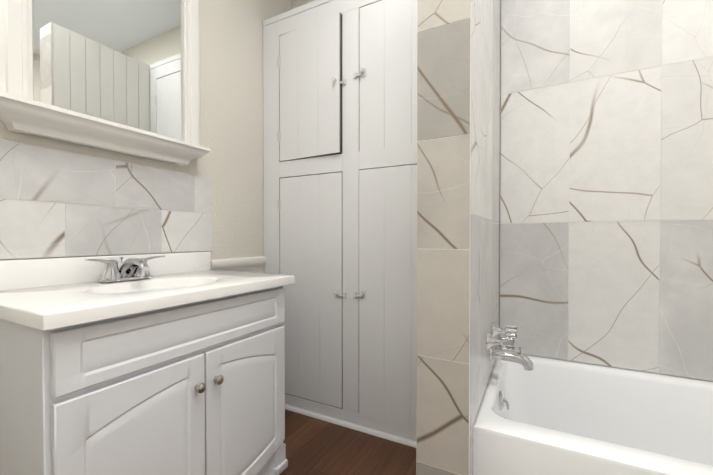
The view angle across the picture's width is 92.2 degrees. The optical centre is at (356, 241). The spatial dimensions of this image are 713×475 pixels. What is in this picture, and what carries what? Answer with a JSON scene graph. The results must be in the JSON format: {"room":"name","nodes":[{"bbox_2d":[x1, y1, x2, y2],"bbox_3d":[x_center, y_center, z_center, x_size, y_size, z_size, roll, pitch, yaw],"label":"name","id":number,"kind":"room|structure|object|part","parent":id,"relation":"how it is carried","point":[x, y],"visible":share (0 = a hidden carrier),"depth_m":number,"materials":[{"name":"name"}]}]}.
{"room":"bathroom","nodes":[
{"label":"bathroom","id":0,"kind":"room"},
{"bbox_2d":[0,0,290,259],"bbox_3d":[-1.131,-0.399,1.193,0.120,2.800,2.940,0,1,28],"label":"wall","id":1,"kind":"structure","parent":0,"point":[231,163],"depth_m":1.89,"materials":[{"name":"white paint"}]},
{"bbox_2d":[0,0,210,165],"bbox_3d":[-0.918,-0.811,1.336,0.116,0.909,0.755,0,1,28],"label":"mirror","id":2,"kind":"object","parent":1,"relation":"attached to","point":[121,76],"visible":1,"depth_m":1.32,"materials":[{"name":"white paint"}]},
{"bbox_2d":[0,91,210,165],"bbox_3d":[-0.920,-0.399,1.336,0.116,0.084,0.744,0,1,28],"label":"shelf","id":3,"kind":"object","parent":2,"relation":"attached to","point":[19,114],"depth_m":1.22,"materials":[{"name":"white paint"}]},
{"bbox_3d":[-0.950,-0.814,1.377,0.003,0.743,0.551,0,1,28],"label":"glass","id":4,"kind":"part","parent":2,"relation":"part of","materials":[{"name":"white"}]},
{"bbox_2d":[0,139,211,258],"bbox_3d":[-1.104,-0.132,1.107,0.009,0.376,1.518,0,1,28],"label":"wall tiles","id":5,"kind":"structure","parent":1,"relation":"attached to","point":[56,203],"depth_m":1.30,"materials":[{"name":"tile"}]},
{"bbox_2d":[211,256,266,270],"bbox_3d":[-0.657,0.128,1.935,0.029,0.072,0.400,0,1,28],"label":"trim","id":6,"kind":"structure","parent":1,"relation":"attached to","point":[239,264],"depth_m":1.92,"materials":[{"name":"white paint"}]},
{"bbox_2d":[234,268,263,272],"bbox_3d":[-0.668,0.578,1.946,0.004,0.828,0.400,0,1,28],"label":"trim","id":7,"kind":"structure","parent":1,"relation":"attached to","point":[259,270],"depth_m":2.05,"materials":[{"name":"white paint"}]},
{"bbox_2d":[279,409,415,474],"bbox_3d":[0.187,1.034,0.513,3.100,0.050,2.940,0,1,28],"label":"floor","id":8,"kind":"structure","parent":0,"point":[314,446],"depth_m":1.63,"materials":[{"name":"brown wood"}]},
{"bbox_2d":[0,252,293,474],"bbox_3d":[-0.718,0.529,1.252,0.560,0.943,0.860,0,1,28],"label":"bathroom vanity","id":9,"kind":"object","parent":8,"relation":"on","point":[160,364],"visible":1,"depth_m":1.02,"materials":[{"name":"white paint"}]},
{"bbox_2d":[85,256,164,282],"bbox_3d":[-0.843,0.106,1.296,0.170,0.092,0.283,0,1,28],"label":"faucet","id":10,"kind":"object","parent":9,"relation":"on","point":[133,270],"depth_m":1.28,"materials":[{"name":"silver metal"}]},
{"bbox_3d":[-0.602,0.659,0.965,0.019,0.574,0.399,0,1,28],"label":"door","id":11,"kind":"part","parent":9,"relation":"part of","materials":[{"name":"white paint"}]},
{"bbox_3d":[-0.507,0.279,1.139,0.019,0.149,0.804,0,1,28],"label":"drawer","id":12,"kind":"part","parent":9,"relation":"part of","materials":[{"name":"white paint"}]},
{"bbox_3d":[-0.484,0.467,1.129,0.032,0.031,0.103,0,1,28],"label":"knob","id":13,"kind":"part","parent":9,"relation":"part of","materials":[{"name":"silver metal"}]},
{"bbox_3d":[-0.412,0.655,1.323,0.019,0.574,0.399,0,1,28],"label":"door","id":14,"kind":"part","parent":9,"relation":"part of","materials":[{"name":"white paint"}]},
{"bbox_2d":[263,0,416,447],"bbox_3d":[-0.003,-0.178,1.943,1.169,2.340,0.320,0,1,28],"label":"closet","id":15,"kind":"object","parent":8,"relation":"on","point":[340,147],"visible":0.67,"depth_m":1.84,"materials":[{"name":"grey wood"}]},
{"bbox_3d":[-0.270,-0.850,1.948,0.430,0.744,0.042,0,1,28],"label":"door","id":16,"kind":"part","parent":15,"relation":"part of","materials":[{"name":"white paint"}]},
{"bbox_3d":[-0.265,0.266,1.971,0.430,1.285,0.020,0,1,28],"label":"door","id":17,"kind":"part","parent":15,"relation":"part of","materials":[{"name":"white paint"}]},
{"bbox_3d":[0.209,-0.845,1.707,0.429,0.750,0.020,0,1,28],"label":"door","id":18,"kind":"part","parent":15,"relation":"part of","materials":[{"name":"white paint"}]},
{"bbox_3d":[0.208,0.275,1.718,0.429,1.297,0.023,0,1,28],"label":"door","id":19,"kind":"part","parent":15,"relation":"part of","materials":[{"name":"white paint"}]},
{"bbox_2d":[473,355,712,474],"bbox_3d":[1.211,0.780,1.037,1.532,0.445,0.788,0,1,28],"label":"bathtub","id":20,"kind":"object","parent":8,"relation":"on","point":[548,416],"visible":0.94,"depth_m":1.36,"materials":[{"name":"white ceramic"}]},
{"bbox_2d":[416,0,500,474],"bbox_3d":[0.455,-0.171,1.386,0.154,2.340,0.879,0,1,28],"label":"wall","id":21,"kind":"structure","parent":0,"point":[458,141],"depth_m":1.01,"materials":[{"name":"beige tile"}]},
{"bbox_2d":[486,321,533,370],"bbox_3d":[0.610,0.419,1.351,0.158,0.151,0.248,0,1,28],"label":"tub filler","id":22,"kind":"object","parent":21,"relation":"attached to","point":[507,342],"visible":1,"depth_m":1.33,"materials":[{"name":"silver metal"}]},
{"bbox_2d":[291,0,707,380],"bbox_3d":[0.845,-0.406,1.743,2.860,2.800,0.120,0,1,28],"label":"wall","id":23,"kind":"structure","parent":0,"point":[296,3],"depth_m":1.75,"materials":[{"name":"white paint"}]},
{"bbox_2d":[500,0,712,380],"bbox_3d":[1.398,-0.405,1.366,1.526,1.914,0.029,0,1,28],"label":"wall tiles","id":24,"kind":"structure","parent":23,"relation":"attached to","point":[606,204],"depth_m":1.50,"materials":[{"name":"tile"}]}
]}

